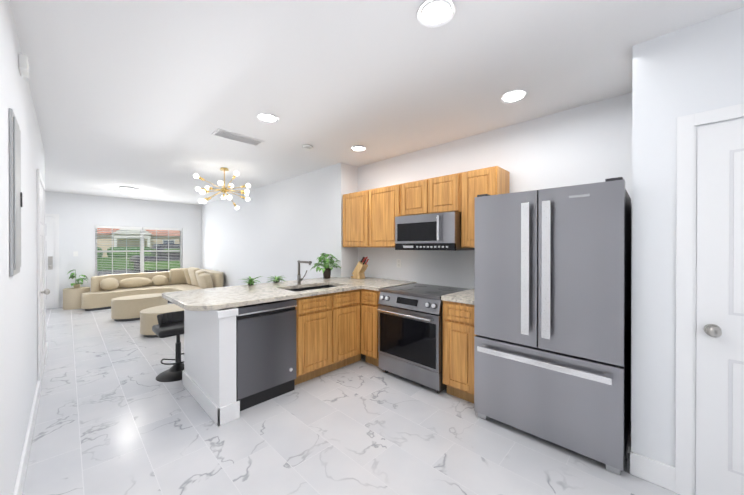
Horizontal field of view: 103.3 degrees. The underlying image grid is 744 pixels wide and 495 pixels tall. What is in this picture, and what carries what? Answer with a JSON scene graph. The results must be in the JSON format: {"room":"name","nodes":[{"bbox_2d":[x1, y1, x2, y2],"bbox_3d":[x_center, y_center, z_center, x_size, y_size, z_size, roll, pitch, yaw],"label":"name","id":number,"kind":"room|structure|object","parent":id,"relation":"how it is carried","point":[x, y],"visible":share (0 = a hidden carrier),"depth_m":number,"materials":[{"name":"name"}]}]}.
{"room":"kitchen and living room","nodes":[
{"label":"kitchen and living room","id":0,"kind":"room"},
{"bbox_2d":[0,0,44,494],"bbox_3d":[-2.039,0.081,0.798,7.300,2.600,1.300,0,0,44],"label":"wall","id":1,"kind":"structure","parent":0,"point":[18,340],"depth_m":1.62,"materials":[{"name":"white paint"}]},
{"bbox_2d":[9,108,22,275],"bbox_3d":[-1.849,-0.267,1.533,0.310,0.810,0.023,0,0,44],"label":"panel","id":2,"kind":"object","parent":1,"relation":"attached to","point":[15,200],"visible":0.98,"depth_m":1.45,"materials":[{"name":"grey"}]},
{"bbox_2d":[18,53,28,77],"bbox_3d":[-2.080,-1.083,1.760,0.140,0.080,0.034,0,0,44],"label":"door chime","id":3,"kind":"object","parent":1,"relation":"attached to","point":[23,64],"visible":1,"depth_m":1.72,"materials":[{"name":"white plastic"}]},
{"bbox_2d":[13,381,39,494],"bbox_3d":[-1.029,1.314,0.742,5.760,0.135,0.016,0,0,44],"label":"baseboard","id":4,"kind":"structure","parent":1,"relation":"attached to","point":[18,489],"depth_m":1.87,"materials":[{"name":"white"}]},
{"bbox_2d":[37,169,49,393],"bbox_3d":[-3.453,0.319,3.122,1.010,2.105,0.077,0,0,44],"label":"door frame","id":5,"kind":"structure","parent":1,"relation":"attached to","point":[42,291],"depth_m":2.97,"materials":[{"name":"white wood"}]},
{"bbox_2d":[45,191,201,308],"bbox_3d":[-6.561,0.055,7.215,0.120,2.600,4.260,0,0,44],"label":"wall","id":6,"kind":"structure","parent":0,"point":[81,216],"depth_m":7.06,"materials":[{"name":"white paint"}]},
{"bbox_2d":[45,213,58,308],"bbox_3d":[-7.381,0.306,6.222,0.077,2.105,1.060,0,0,44],"label":"door","id":7,"kind":"structure","parent":6,"relation":"attached to","point":[52,255],"depth_m":6.55,"materials":[{"name":"white"}]},
{"bbox_2d":[95,225,181,275],"bbox_3d":[-6.029,0.113,7.731,0.130,1.300,1.880,0,0,44],"label":"window","id":8,"kind":"structure","parent":6,"relation":"in","point":[142,252],"depth_m":7.72,"materials":[{"name":"white plastic"}]},
{"bbox_2d":[95,225,181,274],"bbox_3d":[-6.020,0.098,7.722,0.055,1.262,1.800,0,0,44],"label":"window blinds","id":9,"kind":"object","parent":8,"relation":"attached to","point":[142,228],"visible":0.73,"depth_m":7.62,"materials":[{"name":"white plastic"}]},
{"bbox_2d":[201,163,357,286],"bbox_3d":[-2.630,0.057,6.696,6.500,2.600,0.450,0,0,44],"label":"wall","id":10,"kind":"structure","parent":0,"point":[280,228],"depth_m":5.44,"materials":[{"name":"white paint"}]},
{"bbox_2d":[22,303,679,494],"bbox_3d":[-2.337,1.401,3.390,11.560,0.060,4.850,0,0,44],"label":"floor","id":11,"kind":"structure","parent":0,"point":[114,416],"depth_m":2.10,"materials":[{"name":"stone"}]},
{"bbox_2d":[63,287,89,309],"bbox_3d":[-6.671,1.137,6.659,0.444,0.440,0.444,0,0,44],"label":"side table","id":12,"kind":"object","parent":11,"relation":"on","point":[72,298],"visible":0.81,"depth_m":6.47,"materials":[{"name":"beige"}]},
{"bbox_2d":[67,270,87,287],"bbox_3d":[-6.664,0.707,6.686,0.465,0.415,0.368,0,0,44],"label":"potted plant","id":13,"kind":"object","parent":12,"relation":"on","point":[75,285],"visible":1,"depth_m":6.63,"materials":[{"name":"green plant"}]},
{"bbox_2d":[111,293,167,320],"bbox_3d":[-4.534,1.161,5.779,0.622,0.400,0.877,0,0,44],"label":"ottoman","id":14,"kind":"object","parent":11,"relation":"on","point":[127,308],"visible":0.67,"depth_m":5.48,"materials":[{"name":"fabric"}]},
{"bbox_2d":[81,267,223,310],"bbox_3d":[-5.137,0.937,7.005,2.148,0.838,2.511,0,0,44],"label":"sofa","id":15,"kind":"object","parent":11,"relation":"on","point":[105,289],"visible":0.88,"depth_m":7.12,"materials":[{"name":"fabric"}]},
{"bbox_2d":[140,304,183,337],"bbox_3d":[-3.280,1.177,4.861,0.743,0.375,0.881,0,0,44],"label":"ottoman","id":16,"kind":"object","parent":11,"relation":"on","point":[148,319],"visible":0.46,"depth_m":4.47,"materials":[{"name":"fabric"}]},
{"bbox_2d":[152,311,183,381],"bbox_3d":[-2.109,1.049,3.203,0.414,0.645,0.410,0,0,44],"label":"bar stool","id":17,"kind":"object","parent":11,"relation":"on","point":[169,324],"visible":0.65,"depth_m":3.14,"materials":[{"name":"black leather"}]},
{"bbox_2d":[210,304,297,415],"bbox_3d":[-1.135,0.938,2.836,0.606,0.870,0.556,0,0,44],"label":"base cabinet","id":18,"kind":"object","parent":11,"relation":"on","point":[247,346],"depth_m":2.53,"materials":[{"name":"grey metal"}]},
{"bbox_2d":[236,299,296,410],"bbox_3d":[-1.133,0.937,2.834,0.612,0.872,0.555,0,0,44],"label":"dishwasher","id":19,"kind":"object","parent":18,"relation":"in","point":[266,332],"depth_m":2.60,"materials":[{"name":"metal"}]},
{"bbox_2d":[162,277,416,319],"bbox_3d":[-0.749,0.461,3.318,1.300,0.040,2.456,0,0,44],"label":"countertop","id":20,"kind":"structure","parent":18,"relation":"on","point":[208,303],"depth_m":2.89,"materials":[{"name":"beige stone"}]},
{"bbox_2d":[238,276,261,284],"bbox_3d":[-1.422,0.391,3.461,0.275,0.094,0.266,0,0,44],"label":"plant","id":21,"kind":"object","parent":20,"relation":"on","point":[250,281],"visible":1,"depth_m":3.44,"materials":[{"name":"green plant"}]},
{"bbox_2d":[268,276,285,282],"bbox_3d":[-1.207,0.397,3.692,0.222,0.079,0.271,0,0,44],"label":"plant","id":22,"kind":"object","parent":20,"relation":"on","point":[278,279],"visible":1,"depth_m":3.69,"materials":[{"name":"green plant"}]},
{"bbox_2d":[298,260,311,283],"bbox_3d":[-0.771,0.297,3.484,0.273,0.286,0.134,0,0,44],"label":"faucet","id":23,"kind":"object","parent":20,"relation":"on","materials":[{"name":"grey metal"}]},
{"bbox_2d":[289,285,336,291],"bbox_3d":[-0.661,0.583,3.367,0.444,0.200,0.754,0,0,44],"label":"sink basin","id":24,"kind":"object","parent":20,"relation":"in","point":[306,287],"depth_m":3.56,"materials":[{"name":"grey metal"}]},
{"bbox_2d":[311,253,340,278],"bbox_3d":[-0.657,0.257,4.150,0.374,0.356,0.387,0,0,44],"label":"pothos plant","id":25,"kind":"object","parent":20,"relation":"on","point":[327,268],"visible":1,"depth_m":4.11,"materials":[{"name":"green plant"}]},
{"bbox_2d":[351,257,368,278],"bbox_3d":[-0.161,0.280,4.114,0.280,0.309,0.110,0,0,44],"label":"knife block","id":26,"kind":"object","parent":20,"relation":"on","point":[360,269],"visible":1,"depth_m":4.07,"materials":[{"name":"brown wood"}]},
{"bbox_2d":[298,308,357,383],"bbox_3d":[-0.624,1.041,3.344,0.677,0.660,0.875,0,0,44],"label":"base cabinet","id":27,"kind":"object","parent":11,"relation":"on","point":[327,341],"depth_m":3.11,"materials":[{"name":"brown wood"}]},
{"bbox_2d":[354,292,379,366],"bbox_3d":[0.188,0.927,3.581,0.314,0.885,0.776,0,0,44],"label":"base cabinet","id":28,"kind":"object","parent":11,"relation":"on","point":[367,305],"depth_m":3.37,"materials":[{"name":"brown wood"}]},
{"bbox_2d":[377,283,468,392],"bbox_3d":[0.553,0.909,3.179,0.757,0.924,0.747,0,0,44],"label":"range","id":29,"kind":"object","parent":11,"relation":"on","point":[410,331],"visible":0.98,"depth_m":2.93,"materials":[{"name":"silver metal"}]},
{"bbox_2d":[441,288,475,402],"bbox_3d":[1.006,0.908,2.839,0.347,0.930,0.712,0,0,44],"label":"base cabinet","id":30,"kind":"object","parent":11,"relation":"on","point":[458,344],"visible":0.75,"depth_m":2.60,"materials":[{"name":"brown wood"}]},
{"bbox_2d":[474,177,630,474],"bbox_3d":[1.409,0.475,2.322,0.920,1.800,0.840,0,0,44],"label":"fridge","id":31,"kind":"object","parent":11,"relation":"on","point":[552,303],"visible":1,"depth_m":1.98,"materials":[{"name":"silver metal"}]},
{"bbox_2d":[10,0,743,204],"bbox_3d":[-2.337,-1.259,3.379,11.560,0.060,4.850,0,0,44],"label":"ceiling","id":32,"kind":"structure","parent":0,"point":[147,98],"depth_m":2.11,"materials":[{"name":"white paint"}]},
{"bbox_2d":[118,187,138,191],"bbox_3d":[-5.071,-1.213,6.148,0.340,0.055,0.340,0,0,44],"label":"flush ceiling light","id":33,"kind":"object","parent":32,"relation":"attached to","point":[130,189],"visible":1,"depth_m":6.08,"materials":[{"name":"white plastic"}]},
{"bbox_2d":[193,167,250,209],"bbox_3d":[-2.306,-0.933,4.595,0.883,0.602,0.892,0,0,44],"label":"sputnik chandelier","id":34,"kind":"object","parent":32,"relation":"hanging from","point":[206,189],"visible":1,"depth_m":4.53,"materials":[{"name":"white glass"}]},
{"bbox_2d":[212,129,264,145],"bbox_3d":[-1.483,-1.219,3.285,0.200,0.018,0.500,0,0,44],"label":"ceiling vent","id":35,"kind":"object","parent":32,"relation":"in","point":[236,137],"depth_m":3.25,"materials":[{"name":"white metal"}]},
{"bbox_2d":[257,113,278,122],"bbox_3d":[-0.979,-1.221,2.770,0.199,0.012,0.199,0,0,38],"label":"recessed light","id":36,"kind":"object","parent":32,"relation":"in","point":[265,117],"depth_m":2.77,"materials":[{"name":"white plastic"}]},
{"bbox_2d":[302,145,312,150],"bbox_3d":[-0.781,-1.209,3.580,0.136,0.042,0.136,0,0,44],"label":"smoke detector","id":37,"kind":"object","parent":32,"relation":"attached to","point":[307,147],"visible":1,"depth_m":3.54,"materials":[{"name":"white plastic"}]},
{"bbox_2d":[350,146,365,151],"bbox_3d":[-0.167,-1.224,3.641,0.199,0.012,0.199,0,0,38],"label":"recessed light","id":38,"kind":"object","parent":32,"relation":"in","point":[355,148],"depth_m":3.63,"materials":[{"name":"white"}]},
{"bbox_2d":[417,0,455,27],"bbox_3d":[0.331,-1.215,1.521,0.199,0.012,0.199,0,0,38],"label":"recessed light","id":39,"kind":"object","parent":32,"relation":"in","point":[434,13],"depth_m":1.52,"materials":[{"name":"white"}]},
{"bbox_2d":[500,90,527,102],"bbox_3d":[1.143,-1.219,2.377,0.199,0.012,0.199,0,0,38],"label":"recessed light","id":40,"kind":"object","parent":32,"relation":"in","point":[518,95],"depth_m":2.38,"materials":[{"name":"white plastic"}]},
{"bbox_2d":[358,92,631,420],"bbox_3d":[1.594,0.073,2.850,4.920,2.600,0.120,0,0,44],"label":"wall","id":41,"kind":"structure","parent":0,"point":[587,144],"depth_m":2.91,"materials":[{"name":"white paint"}]},
{"bbox_2d":[343,191,362,246],"bbox_3d":[-0.106,-0.383,4.149,0.597,0.760,0.338,0,0,44],"label":"upper cabinet","id":42,"kind":"object","parent":41,"relation":"attached to","point":[352,202],"depth_m":4.06,"materials":[{"name":"brown wood"}]},
{"bbox_2d":[363,184,398,246],"bbox_3d":[0.233,-0.381,3.822,0.597,0.760,0.338,0,0,44],"label":"upper cabinet","id":43,"kind":"object","parent":41,"relation":"attached to","point":[370,215],"depth_m":3.71,"materials":[{"name":"brown wood"}]},
{"bbox_2d":[397,259,400,267],"bbox_3d":[0.360,0.211,3.951,0.075,0.115,0.007,0,0,44],"label":"electrical outlet plate","id":44,"kind":"object","parent":41,"relation":"attached to","point":[398,260],"depth_m":3.94,"materials":[{"name":"white plastic"}]},
{"bbox_2d":[399,181,418,215],"bbox_3d":[0.610,-0.561,3.458,0.445,0.398,0.338,0,0,44],"label":"upper cabinet","id":45,"kind":"object","parent":41,"relation":"attached to","point":[408,192],"depth_m":3.40,"materials":[{"name":"brown wood"}]},
{"bbox_2d":[419,173,458,214],"bbox_3d":[0.840,-0.560,3.236,0.445,0.398,0.338,0,0,44],"label":"upper cabinet","id":46,"kind":"object","parent":41,"relation":"attached to","point":[440,194],"depth_m":3.12,"materials":[{"name":"brown wood"}]},
{"bbox_2d":[395,211,474,250],"bbox_3d":[0.681,-0.164,3.303,0.757,0.385,0.495,0,0,44],"label":"microwave","id":47,"kind":"object","parent":46,"relation":"attached to","point":[437,231],"visible":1,"depth_m":3.09,"materials":[{"name":"silver metal"}]},
{"bbox_2d":[459,166,509,247],"bbox_3d":[1.132,-0.378,2.955,0.360,0.760,0.338,0,0,44],"label":"upper cabinet","id":48,"kind":"object","parent":41,"relation":"attached to","point":[495,180],"depth_m":2.87,"materials":[{"name":"brown wood"}]},
{"bbox_2d":[631,7,743,470],"bbox_3d":[2.452,0.079,1.446,1.735,2.600,0.710,0,0,44],"label":"wall","id":49,"kind":"structure","parent":0,"point":[694,68],"depth_m":1.70,"materials":[{"name":"white paint"}]},
{"bbox_2d":[675,103,743,494],"bbox_3d":[2.012,0.327,1.322,0.900,2.105,0.077,0,0,44],"label":"door","id":50,"kind":"structure","parent":49,"relation":"attached to","point":[710,315],"depth_m":1.57,"materials":[{"name":"white wood"}]},
{"label":"outside","id":51,"kind":"structure","parent":0,"visible":0},
{"bbox_2d":[97,228,179,275],"bbox_3d":[-29.284,-3.963,48.806,90.000,10.569,90.000,0,0,44],"label":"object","id":52,"kind":"structure","parent":51,"point":[121,257],"depth_m":36.00,"materials":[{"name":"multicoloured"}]}
]}

